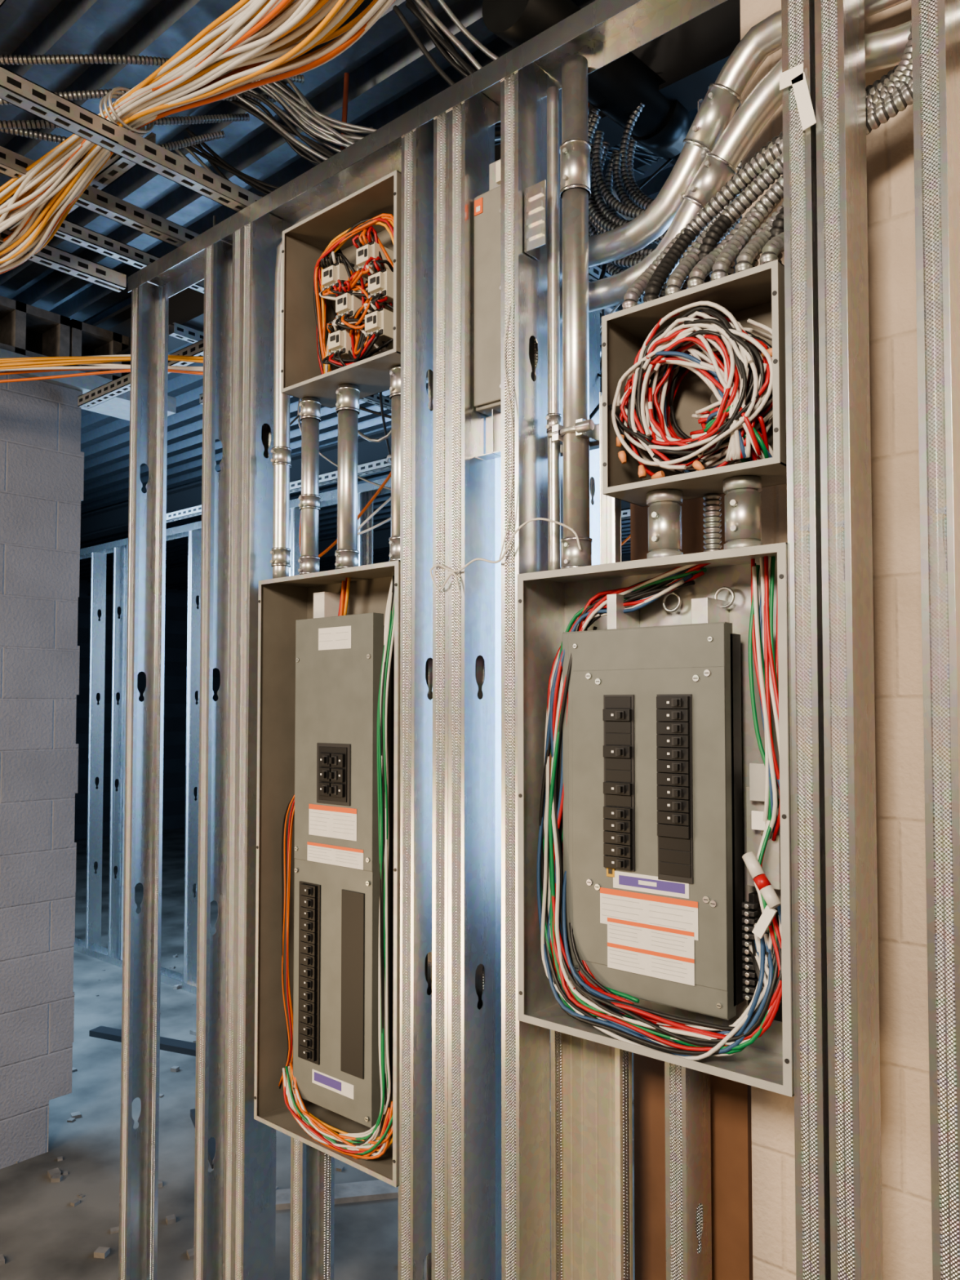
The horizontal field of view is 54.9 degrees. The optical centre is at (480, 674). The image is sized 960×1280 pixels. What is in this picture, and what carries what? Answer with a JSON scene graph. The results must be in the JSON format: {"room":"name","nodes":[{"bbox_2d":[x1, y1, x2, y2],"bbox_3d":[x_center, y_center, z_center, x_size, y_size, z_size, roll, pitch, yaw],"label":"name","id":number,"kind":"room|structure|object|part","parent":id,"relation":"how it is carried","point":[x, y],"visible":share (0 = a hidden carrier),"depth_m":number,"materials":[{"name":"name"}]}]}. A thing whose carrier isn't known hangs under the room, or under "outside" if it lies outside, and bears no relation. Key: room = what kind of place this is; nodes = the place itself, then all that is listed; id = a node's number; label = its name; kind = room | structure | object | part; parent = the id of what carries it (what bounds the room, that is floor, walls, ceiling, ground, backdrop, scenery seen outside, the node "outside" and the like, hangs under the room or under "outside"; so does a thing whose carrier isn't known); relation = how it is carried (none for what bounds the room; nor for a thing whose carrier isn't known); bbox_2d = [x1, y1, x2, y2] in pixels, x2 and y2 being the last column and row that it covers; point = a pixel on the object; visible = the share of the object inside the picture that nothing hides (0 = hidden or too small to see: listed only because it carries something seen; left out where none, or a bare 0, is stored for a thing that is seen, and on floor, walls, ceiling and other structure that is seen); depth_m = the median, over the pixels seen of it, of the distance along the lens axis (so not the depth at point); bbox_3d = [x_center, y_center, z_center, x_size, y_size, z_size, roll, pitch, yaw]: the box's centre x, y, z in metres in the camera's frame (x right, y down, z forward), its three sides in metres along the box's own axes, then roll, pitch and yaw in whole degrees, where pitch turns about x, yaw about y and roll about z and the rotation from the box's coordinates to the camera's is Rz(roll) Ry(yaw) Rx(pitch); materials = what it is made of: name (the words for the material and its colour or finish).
{"room":"electrical room","nodes":[
{"label":"electrical room","id":0,"kind":"room"},
{"bbox_2d":[0,370,84,1168],"bbox_3d":[-3.273,0.295,2.011,0.200,3.050,4.807,-2,-3,41],"label":"wall","id":1,"kind":"structure","parent":0,"point":[42,459],"depth_m":3.64,"materials":[{"name":"grey concrete"}]},
{"bbox_2d":[0,348,176,420],"bbox_3d":[-2.813,-1.246,2.587,0.260,0.068,4.200,-2,-3,41],"label":"bar","id":2,"kind":"object","parent":1,"relation":"on","point":[118,406],"visible":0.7,"depth_m":3.81,"materials":[{"name":"silver metal"}]},
{"bbox_2d":[0,295,129,380],"bbox_3d":[-2.661,-1.384,2.785,0.200,0.219,3.590,-2,-3,41],"label":"string course","id":3,"kind":"object","parent":2,"relation":"on","point":[27,330],"visible":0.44,"depth_m":3.78,"materials":[{"name":"grey concrete"}]},
{"bbox_2d":[74,577,220,839],"bbox_3d":[-7.560,0.341,9.767,0.200,3.500,13.000,-2,-3,41],"label":"wall","id":4,"kind":"structure","parent":0,"point":[175,600],"depth_m":13.18,"materials":[{"name":"black"}]},
{"bbox_2d":[0,827,635,1279],"bbox_3d":[-1.790,2.017,4.759,15.000,0.200,13.000,-2,-3,41],"label":"floor","id":5,"kind":"structure","parent":0,"point":[43,1237],"depth_m":3.52,"materials":[{"name":"concrete"}]},
{"bbox_2d":[88,1026,215,1168],"bbox_3d":[-1.317,1.891,4.425,1.842,0.030,1.007,-2,-3,41],"label":"boards","id":6,"kind":"object","parent":5,"relation":"on","point":[167,1044],"visible":0.25,"depth_m":4.72,"materials":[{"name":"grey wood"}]},
{"bbox_2d":[0,954,633,1265],"bbox_3d":[-1.134,1.879,4.011,5.014,0.024,4.322,-2,-3,41],"label":"rubble","id":7,"kind":"object","parent":5,"relation":"on","point":[55,1175],"visible":0.17,"depth_m":3.37,"materials":[{"name":"grey concrete"}]},
{"bbox_2d":[275,1179,398,1210],"bbox_3d":[-0.411,1.844,2.936,1.062,0.020,0.835,-2,-3,41],"label":"boards","id":8,"kind":"object","parent":5,"relation":"on","point":[371,1190],"visible":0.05,"depth_m":3.29,"materials":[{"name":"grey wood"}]},
{"bbox_2d":[73,937,634,1152],"bbox_3d":[-1.001,1.905,5.069,5.800,0.046,0.096,-2,-3,41],"label":"floor track","id":9,"kind":"object","parent":5,"relation":"on","point":[168,976],"depth_m":6.04,"materials":[{"name":"metal"}]},
{"bbox_2d":[85,549,106,952],"bbox_3d":[-2.747,0.530,6.615,0.042,2.898,0.093,-2,-3,41],"label":"stud","id":10,"kind":"object","parent":9,"relation":"on","point":[98,571],"visible":0.91,"depth_m":6.60,"materials":[{"name":"metal"}]},
{"bbox_2d":[107,544,128,959],"bbox_3d":[-2.504,0.523,6.407,0.042,2.898,0.093,-2,-3,41],"label":"stud","id":11,"kind":"object","parent":9,"relation":"on","point":[119,593],"visible":0.87,"depth_m":6.41,"materials":[{"name":"metal"}]},
{"bbox_2d":[183,528,201,986],"bbox_3d":[-1.791,0.502,5.796,0.042,2.898,0.093,-2,-3,41],"label":"stud","id":12,"kind":"object","parent":9,"relation":"on","point":[192,778],"visible":0.73,"depth_m":5.77,"materials":[{"name":"metal"}]},
{"bbox_2d":[288,506,300,576],"bbox_3d":[-1.016,0.478,5.133,0.042,2.898,0.093,-2,-3,41],"label":"stud","id":13,"kind":"object","parent":9,"relation":"on","point":[295,513],"visible":0.06,"depth_m":5.14,"materials":[{"name":"metal"}]},
{"bbox_2d":[80,477,391,559],"bbox_3d":[-1.001,-0.950,5.168,5.800,0.046,0.096,-2,-3,41],"label":"track","id":14,"kind":"object","parent":13,"relation":"on","point":[328,498],"visible":0.12,"depth_m":5.79,"materials":[{"name":"metal"}]},
{"bbox_2d":[357,489,373,565],"bbox_3d":[-0.605,0.466,4.781,0.042,2.898,0.093,-2,-3,41],"label":"stud","id":15,"kind":"object","parent":9,"relation":"on","point":[365,540],"visible":0.04,"depth_m":4.85,"materials":[{"name":"metal"}]},
{"bbox_2d":[494,457,501,1279],"bbox_3d":[0.049,0.337,2.313,0.042,2.983,0.093,-2,-3,41],"label":"stud","id":16,"kind":"object","parent":5,"relation":"on","point":[497,460],"visible":0.02,"depth_m":2.27,"materials":[{"name":"metal"}]},
{"bbox_2d":[550,1029,633,1279],"bbox_3d":[0.209,1.225,1.729,0.156,1.168,0.044,-2,-3,41],"label":"stud","id":17,"kind":"object","parent":5,"relation":"on","point":[591,1082],"visible":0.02,"depth_m":1.76,"materials":[{"name":"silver galvanized steel"}]},
{"bbox_2d":[588,310,599,565],"bbox_3d":[0.327,0.354,2.799,0.042,2.983,0.093,-2,-3,41],"label":"stud","id":18,"kind":"object","parent":5,"relation":"on","point":[593,317],"visible":0.22,"depth_m":2.84,"materials":[{"name":"metal"}]},
{"bbox_2d":[664,1061,711,1279],"bbox_3d":[0.377,1.223,1.659,0.042,1.168,0.093,-2,-3,41],"label":"stud","id":19,"kind":"object","parent":5,"relation":"on","point":[688,1220],"visible":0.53,"depth_m":1.64,"materials":[{"name":"metal"}]},
{"bbox_2d":[630,493,752,1279],"bbox_3d":[0.404,0.688,1.778,0.240,2.250,0.020,-2,-3,41],"label":"plywood sheet","id":20,"kind":"object","parent":5,"relation":"on","point":[731,1206],"visible":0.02,"depth_m":1.79,"materials":[{"name":"brown wood"}]},
{"bbox_3d":[0.109,1.786,1.656,2.870,0.046,0.096,-2,-3,41],"label":"floor track","id":21,"kind":"object","parent":5,"relation":"on","visible":0},
{"bbox_2d":[118,281,168,1279],"bbox_3d":[-0.952,0.349,2.617,0.042,2.981,0.093,-2,-3,41],"label":"stud","id":22,"kind":"object","parent":21,"relation":"on","point":[147,513],"visible":1,"depth_m":2.63,"materials":[{"name":"metal"}]},
{"bbox_2d":[193,240,232,1279],"bbox_3d":[-0.671,0.341,2.377,0.042,2.981,0.093,-2,-3,41],"label":"stud","id":23,"kind":"object","parent":21,"relation":"on","point":[218,257],"visible":0.78,"depth_m":2.38,"materials":[{"name":"metal"}]},
{"bbox_2d":[222,227,271,1279],"bbox_3d":[-0.576,0.338,2.295,0.042,2.981,0.093,-2,-3,41],"label":"stud","id":24,"kind":"object","parent":21,"relation":"on","point":[233,719],"visible":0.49,"depth_m":2.27,"materials":[{"name":"metal"}]},
{"bbox_2d":[128,0,727,297],"bbox_3d":[0.109,-1.152,1.759,2.870,0.046,0.096,-2,-3,41],"label":"track","id":25,"kind":"object","parent":24,"relation":"on","point":[602,32],"visible":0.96,"depth_m":1.88,"materials":[{"name":"metal"}]},
{"bbox_2d":[0,229,126,292],"bbox_3d":[-1.339,-1.123,2.242,0.042,0.041,1.000,-2,-3,41],"label":"channel","id":26,"kind":"object","parent":25,"relation":"attached to","point":[50,256],"visible":0.79,"depth_m":2.51,"materials":[{"name":"silver metal"}]},
{"bbox_2d":[559,88,563,567],"bbox_3d":[0.148,-0.678,1.838,0.042,0.983,0.093,-2,-3,41],"label":"stud","id":27,"kind":"object","parent":25,"relation":"attached to","point":[560,90],"visible":0.12,"depth_m":1.82,"materials":[{"name":"metal"}]},
{"bbox_2d":[232,213,283,1279],"bbox_3d":[-0.544,0.337,2.269,0.042,2.981,0.093,-2,-3,41],"label":"stud","id":28,"kind":"object","parent":21,"relation":"on","point":[255,1141],"visible":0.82,"depth_m":2.24,"materials":[{"name":"metal"}]},
{"bbox_2d":[289,1137,334,1279],"bbox_3d":[-0.380,1.430,2.089,0.042,0.783,0.093,-2,-3,41],"label":"stud","id":29,"kind":"object","parent":21,"relation":"on","point":[312,1170],"visible":0.75,"depth_m":2.11,"materials":[{"name":"metal"}]},
{"bbox_2d":[398,120,433,1279],"bbox_3d":[-0.118,0.324,1.903,0.042,2.981,0.093,-2,-3,41],"label":"stud","id":30,"kind":"object","parent":21,"relation":"on","point":[415,748],"visible":0.61,"depth_m":1.88,"materials":[{"name":"metal"}]},
{"bbox_2d":[253,560,427,1186],"bbox_3d":[-0.301,0.405,2.086,0.474,1.278,0.149,-2,-3,41],"label":"electrical panel","id":31,"kind":"object","parent":30,"relation":"attached to","point":[326,991],"visible":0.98,"depth_m":2.09,"materials":[{"name":"grey metal"}]},
{"bbox_2d":[270,208,323,578],"bbox_3d":[-0.331,-0.669,2.224,0.342,0.886,0.120,0,-2,-5],"label":"conduit","id":32,"kind":"object","parent":31,"relation":"on","point":[280,552],"visible":0.63,"depth_m":2.23,"materials":[{"name":"metal"}]},
{"bbox_2d":[297,396,320,574],"bbox_3d":[-0.406,-0.443,2.209,0.050,0.433,0.050,0,-2,-4],"label":"conduit","id":33,"kind":"object","parent":31,"relation":"on","point":[309,498],"visible":0.94,"depth_m":2.19,"materials":[{"name":"metal"}]},
{"bbox_2d":[334,383,359,569],"bbox_3d":[-0.304,-0.446,2.121,0.055,0.433,0.055,0,-2,-7],"label":"conduit","id":34,"kind":"object","parent":31,"relation":"on","point":[347,404],"visible":0.9,"depth_m":2.10,"materials":[{"name":"metal"}]},
{"bbox_2d":[388,365,400,561],"bbox_3d":[-0.171,-0.450,2.007,0.052,0.433,0.052,0,-2,-6],"label":"conduit","id":35,"kind":"object","parent":31,"relation":"on","point":[395,371],"visible":0.44,"depth_m":1.99,"materials":[{"name":"metal"}]},
{"bbox_2d":[280,169,428,408],"bbox_3d":[-0.272,-0.856,2.107,0.385,0.386,0.153,-2,-3,41],"label":"enclosure","id":36,"kind":"object","parent":30,"relation":"attached to","point":[341,263],"visible":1,"depth_m":2.13,"materials":[{"name":"grey metal"}]},
{"bbox_2d":[431,110,475,1279],"bbox_3d":[-0.048,0.322,1.843,0.042,2.981,0.093,-2,-3,41],"label":"stud","id":37,"kind":"object","parent":21,"relation":"on","point":[441,122],"visible":0.21,"depth_m":1.81,"materials":[{"name":"metal"}]},
{"bbox_2d":[447,92,501,1279],"bbox_3d":[0.018,0.320,1.787,0.131,2.981,0.093,-2,-3,41],"label":"stud","id":38,"kind":"object","parent":21,"relation":"on","point":[471,1215],"depth_m":1.80,"materials":[{"name":"metal"}]},
{"bbox_3d":[0.035,-0.470,1.800,0.086,0.086,0.032,-2,-3,41],"label":"sheet metal bracket","id":39,"kind":"part","parent":38,"relation":"part of","materials":[{"name":"silver metal"}]},
{"bbox_2d":[500,62,550,1279],"bbox_3d":[0.085,0.318,1.729,0.042,2.981,0.093,-2,-3,41],"label":"stud","id":40,"kind":"object","parent":21,"relation":"on","point":[525,1046],"visible":0.82,"depth_m":1.72,"materials":[{"name":"metal"}]},
{"bbox_2d":[474,159,501,416],"bbox_3d":[0.040,-0.762,1.815,0.086,0.490,0.075,-2,-3,41],"label":"electrical box","id":41,"kind":"object","parent":40,"relation":"attached to","point":[487,288],"visible":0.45,"depth_m":1.79,"materials":[{"name":"metal"}]},
{"bbox_2d":[429,302,581,598],"bbox_3d":[0.034,-0.419,1.734,0.336,0.541,0.045,-1,-2,31],"label":"cord","id":42,"kind":"object","parent":40,"relation":"hanging from","point":[500,558],"visible":1,"depth_m":1.71,"materials":[{"name":"white fabric"}]},
{"bbox_2d":[524,179,546,261],"bbox_3d":[0.115,-0.850,1.730,0.048,0.120,0.050,-2,-3,41],"label":"clip","id":43,"kind":"object","parent":40,"relation":"attached to","point":[535,195],"visible":1,"depth_m":1.71,"materials":[{"name":"metal"}]},
{"bbox_2d":[781,0,831,1279],"bbox_3d":[0.501,0.306,1.373,0.042,2.981,0.093,-2,-3,41],"label":"stud","id":44,"kind":"object","parent":21,"relation":"on","point":[810,1005],"visible":0.65,"depth_m":1.35,"materials":[{"name":"metal"}]},
{"bbox_2d":[517,542,794,1097],"bbox_3d":[0.307,0.206,1.571,0.504,0.825,0.149,-2,-3,41],"label":"electrical panel","id":45,"kind":"object","parent":44,"relation":"attached to","point":[655,873],"visible":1,"depth_m":1.56,"materials":[{"name":"grey metal"}]},
{"bbox_2d":[546,391,621,564],"bbox_3d":[0.183,-0.348,1.702,0.160,0.325,0.102,-2,-3,41],"label":"conduit clamp","id":46,"kind":"object","parent":45,"relation":"on","point":[610,507],"visible":0.62,"depth_m":1.67,"materials":[{"name":"silver metal"}]},
{"bbox_2d":[646,488,683,558],"bbox_3d":[0.313,-0.249,1.566,0.058,0.117,0.058,0,-2,-4],"label":"conduit nipple","id":47,"kind":"object","parent":45,"relation":"on","point":[664,510],"visible":0.79,"depth_m":1.54,"materials":[{"name":"silver metal"}]},
{"bbox_2d":[702,494,721,551],"bbox_3d":[0.397,-0.247,1.579,0.031,0.115,0.029,-2,-3,41],"label":"conduit","id":48,"kind":"object","parent":45,"relation":"on","point":[712,513],"visible":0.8,"depth_m":1.57,"materials":[{"name":"grey metal"}]},
{"bbox_2d":[723,475,762,549],"bbox_3d":[0.419,-0.252,1.474,0.058,0.117,0.058,0,-2,-4],"label":"conduit nipple","id":49,"kind":"object","parent":45,"relation":"on","point":[742,498],"visible":0.84,"depth_m":1.45,"materials":[{"name":"silver metal"}]},
{"bbox_2d":[601,259,786,506],"bbox_3d":[0.370,-0.463,1.530,0.312,0.307,0.133,-2,-3,41],"label":"junction box","id":50,"kind":"object","parent":44,"relation":"attached to","point":[694,384],"visible":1,"depth_m":1.51,"materials":[{"name":"grey metal"}]},
{"bbox_2d":[622,26,912,309],"bbox_3d":[0.487,-0.960,1.499,0.534,0.681,0.149,-1,-2,26],"label":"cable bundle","id":51,"kind":"object","parent":50,"relation":"on","point":[890,95],"visible":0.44,"depth_m":1.52,"materials":[{"name":"grey galvanized steel"}]},
{"bbox_2d":[588,20,911,312],"bbox_3d":[0.546,-0.887,1.546,0.944,0.332,0.078,-2,-3,39],"label":"conduit","id":52,"kind":"object","parent":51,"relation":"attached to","point":[885,48],"visible":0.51,"depth_m":1.61,"materials":[{"name":"metal"}]},
{"bbox_2d":[588,0,907,267],"bbox_3d":[0.540,-0.969,1.544,0.944,0.319,0.070,-2,-3,41],"label":"conduit","id":53,"kind":"object","parent":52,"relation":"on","point":[722,98],"visible":0.74,"depth_m":1.64,"materials":[{"name":"metal"}]},
{"bbox_2d":[779,62,816,130],"bbox_3d":[0.471,-0.852,1.369,0.054,0.101,0.002,-2,-3,41],"label":"paper tag","id":54,"kind":"object","parent":44,"relation":"attached to","point":[795,76],"visible":1,"depth_m":1.36,"materials":[{"name":"white paper"}]},
{"bbox_2d":[814,0,883,1279],"bbox_3d":[0.541,0.305,1.344,0.042,2.981,0.093,-2,-3,41],"label":"stud","id":55,"kind":"object","parent":21,"relation":"on","point":[846,491],"visible":1,"depth_m":1.33,"materials":[{"name":"metal"}]},
{"bbox_2d":[911,0,959,1279],"bbox_3d":[0.641,0.301,1.253,0.042,2.981,0.093,-2,-3,41],"label":"stud","id":56,"kind":"object","parent":21,"relation":"on","point":[935,24],"visible":1,"depth_m":1.23,"materials":[{"name":"metal"}]},
{"bbox_2d":[0,0,739,591],"bbox_3d":[-1.757,-1.549,4.922,15.000,0.063,13.101,-2,-3,41],"label":"ceiling","id":57,"kind":"structure","parent":0,"point":[390,76],"depth_m":2.79,"materials":[{"name":"metal"}]},
{"bbox_2d":[213,126,373,410],"bbox_3d":[-0.649,-1.322,2.829,1.844,0.540,2.324,1,-2,-37],"label":"rods","id":58,"kind":"object","parent":57,"relation":"hanging from","point":[214,216],"visible":0.06,"depth_m":3.18,"materials":[{"name":"metal"}]},
{"bbox_2d":[0,0,6,7],"bbox_3d":[-1.334,-1.395,2.181,2.400,0.041,0.042,-2,-3,41],"label":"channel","id":59,"kind":"object","parent":58,"relation":"hanging from","point":[2,2],"visible":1,"depth_m":1.90,"materials":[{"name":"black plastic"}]},
{"bbox_2d":[0,53,304,150],"bbox_3d":[-1.315,-1.453,2.292,1.724,0.255,0.491,0,-2,-13],"label":"conduit","id":60,"kind":"object","parent":59,"relation":"on","point":[18,127],"visible":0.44,"depth_m":2.30,"materials":[{"name":"grey metal"}]},
{"bbox_2d":[0,146,199,247],"bbox_3d":[-0.862,-1.204,2.495,0.042,0.041,2.200,-2,-3,41],"label":"channel","id":61,"kind":"object","parent":58,"relation":"hanging from","point":[93,199],"visible":0.3,"depth_m":2.39,"materials":[{"name":"silver metal"}]},
{"bbox_2d":[8,127,155,230],"bbox_3d":[-1.397,-1.256,2.718,1.600,0.041,0.042,-2,-3,41],"label":"channel","id":62,"kind":"object","parent":61,"relation":"on","point":[117,166],"visible":0.16,"depth_m":2.30,"materials":[{"name":"silver metal"}]},
{"bbox_2d":[0,66,262,212],"bbox_3d":[-0.554,-1.184,2.361,0.042,0.041,2.400,-2,-3,41],"label":"channel","id":63,"kind":"object","parent":58,"relation":"hanging from","point":[15,90],"visible":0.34,"depth_m":2.06,"materials":[{"name":"silver metal"}]},
{"bbox_2d":[0,0,395,274],"bbox_3d":[-0.722,-1.288,1.886,2.926,0.447,0.327,-2,-3,43],"label":"cable bundle","id":64,"kind":"object","parent":63,"relation":"on","point":[254,40],"visible":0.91,"depth_m":1.84,"materials":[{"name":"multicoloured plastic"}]},
{"bbox_2d":[199,393,203,404],"bbox_3d":[-0.212,-1.258,3.256,2.700,0.041,0.042,-2,-3,41],"label":"channel","id":65,"kind":"object","parent":58,"relation":"hanging from","point":[201,396],"visible":0.03,"depth_m":4.11,"materials":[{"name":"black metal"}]},
{"bbox_2d":[600,306,620,315],"bbox_3d":[1.174,-1.266,4.144,0.040,0.040,4.250,-2,-3,40],"label":"conduit","id":66,"kind":"object","parent":65,"relation":"on","point":[607,310],"visible":0.02,"depth_m":3.27,"materials":[{"name":"silver metal"}]},
{"bbox_2d":[602,176,711,281],"bbox_3d":[1.478,-1.275,3.884,0.050,0.050,4.250,-2,-3,40],"label":"conduit","id":67,"kind":"object","parent":65,"relation":"on","point":[614,192],"visible":0.02,"depth_m":2.59,"materials":[{"name":"silver metal"}]},
{"bbox_2d":[0,197,428,380],"bbox_3d":[-0.455,-1.293,3.664,0.042,0.041,4.100,-2,-3,41],"label":"channel","id":68,"kind":"object","parent":58,"relation":"hanging from","point":[68,231],"visible":0.1,"depth_m":2.84,"materials":[{"name":"silver metal"}]},
{"bbox_2d":[165,457,391,523],"bbox_3d":[-0.532,-0.925,4.178,3.800,0.041,0.042,-2,-3,41],"label":"channel","id":69,"kind":"object","parent":58,"relation":"hanging from","point":[379,465],"visible":0.26,"depth_m":4.33,"materials":[{"name":"silver metal"}]},
{"bbox_2d":[168,322,391,410],"bbox_3d":[-0.184,-1.296,4.750,0.042,0.041,3.100,-2,-3,41],"label":"channel","id":70,"kind":"object","parent":58,"relation":"hanging from","point":[179,331],"visible":0.13,"depth_m":3.63,"materials":[{"name":"silver metal"}]},
{"bbox_2d":[77,339,203,408],"bbox_3d":[-0.835,-1.114,3.061,2.000,0.041,0.042,-2,-3,41],"label":"channel","id":71,"kind":"object","parent":70,"relation":"attached to","point":[121,385],"visible":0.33,"depth_m":3.51,"materials":[{"name":"silver metal"}]},
{"bbox_2d":[0,354,203,382],"bbox_3d":[-1.381,-1.021,2.993,1.577,0.192,0.151,0,-2,9],"label":"cable bundle","id":72,"kind":"object","parent":71,"relation":"attached to","point":[37,364],"visible":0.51,"depth_m":3.01,"materials":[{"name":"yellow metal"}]},
{"bbox_2d":[588,265,644,305],"bbox_3d":[0.483,-1.217,2.989,0.042,0.041,2.100,-2,-3,41],"label":"channel","id":73,"kind":"object","parent":58,"relation":"hanging from","point":[594,272],"visible":0.02,"depth_m":2.81,"materials":[{"name":"silver metal"}]},
{"bbox_2d":[697,98,703,110],"bbox_3d":[1.199,-1.270,2.904,0.042,0.041,2.100,-2,-3,41],"label":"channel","id":74,"kind":"object","parent":58,"relation":"hanging from","point":[700,101],"visible":0.02,"depth_m":2.12,"materials":[{"name":"grey metal"}]},
{"bbox_2d":[80,372,601,542],"bbox_3d":[-2.302,-1.338,7.161,11.250,0.195,0.120,-2,-3,41],"label":"joist","id":75,"kind":"object","parent":57,"relation":"attached to","point":[111,520],"visible":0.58,"depth_m":7.08,"materials":[{"name":"grey metal"}]},
{"bbox_2d":[340,72,349,150],"bbox_3d":[-0.372,-1.359,2.488,0.014,0.492,0.076,1,-2,-31],"label":"rod","id":76,"kind":"object","parent":57,"relation":"hanging from","point":[346,78],"visible":0.34,"depth_m":2.47,"materials":[{"name":"metal"}]},
{"bbox_2d":[88,500,630,595],"bbox_3d":[-0.936,-1.283,8.754,11.250,0.195,0.120,-2,-3,41],"label":"joist","id":77,"kind":"object","parent":57,"relation":"attached to","point":[175,574],"visible":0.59,"depth_m":9.26,"materials":[{"name":"grey metal"}]},
{"bbox_2d":[92,0,740,373],"bbox_3d":[-3.539,-1.389,5.719,11.250,0.195,0.120,-2,-3,41],"label":"joist","id":78,"kind":"object","parent":57,"relation":"attached to","point":[691,55],"visible":0.02,"depth_m":2.26,"materials":[{"name":"grey dark painted steel"}]},
{"bbox_2d":[289,102,672,557],"bbox_3d":[0.227,-0.903,3.042,2.257,1.090,1.500,-2,-3,41],"label":"hanging cables","id":79,"kind":"object","parent":78,"relation":"hanging from","point":[387,435],"visible":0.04,"depth_m":3.04,"materials":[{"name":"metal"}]},
{"bbox_2d":[482,0,697,165],"bbox_3d":[0.774,-1.446,2.714,0.156,0.276,2.159,-2,-3,42],"label":"duct","id":80,"kind":"object","parent":78,"relation":"attached to","point":[617,88],"visible":0.47,"depth_m":2.17,"materials":[{"name":"metal"}]},
{"bbox_2d":[587,102,742,278],"bbox_3d":[0.431,-1.166,2.158,0.538,0.488,0.176,-2,-3,37],"label":"conduit","id":81,"kind":"object","parent":80,"relation":"hanging from","point":[603,217],"visible":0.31,"depth_m":2.22,"materials":[{"name":"grey metal"}]},
{"bbox_2d":[174,0,662,197],"bbox_3d":[-0.157,-1.458,2.425,1.492,0.418,0.685,0,-2,-2],"label":"hanging cables","id":82,"kind":"object","parent":57,"relation":"hanging from","point":[303,114],"visible":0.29,"depth_m":2.38,"materials":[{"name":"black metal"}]},
{"bbox_2d":[545,86,561,570],"bbox_3d":[0.138,-0.652,1.752,0.029,0.935,0.036,-2,-3,41],"label":"conduit","id":83,"kind":"object","parent":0,"point":[553,416],"depth_m":1.75,"materials":[{"name":"silver metal"}]},
{"bbox_2d":[559,54,592,568],"bbox_3d":[0.176,-0.666,1.714,0.058,0.960,0.064,-2,-3,41],"label":"conduit","id":84,"kind":"object","parent":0,"point":[575,149],"depth_m":1.70,"materials":[{"name":"metal"}]},
{"bbox_2d":[621,508,630,519],"bbox_3d":[0.873,-0.853,4.816,3.100,0.041,0.042,-2,-3,41],"label":"channel","id":85,"kind":"object","parent":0,"point":[625,514],"visible":0.03,"depth_m":4.88,"materials":[{"name":"silver metal"}]},
{"bbox_2d":[621,553,631,561],"bbox_3d":[2.375,0.338,9.680,15.000,3.500,0.200,-2,-3,41],"label":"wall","id":86,"kind":"structure","parent":0,"point":[624,557],"depth_m":10.26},
{"bbox_2d":[740,0,933,1279],"bbox_3d":[1.969,0.019,0.551,3.729,3.500,0.200,-2,-3,41],"label":"wall","id":87,"kind":"structure","parent":0,"point":[904,1085],"depth_m":1.53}
]}

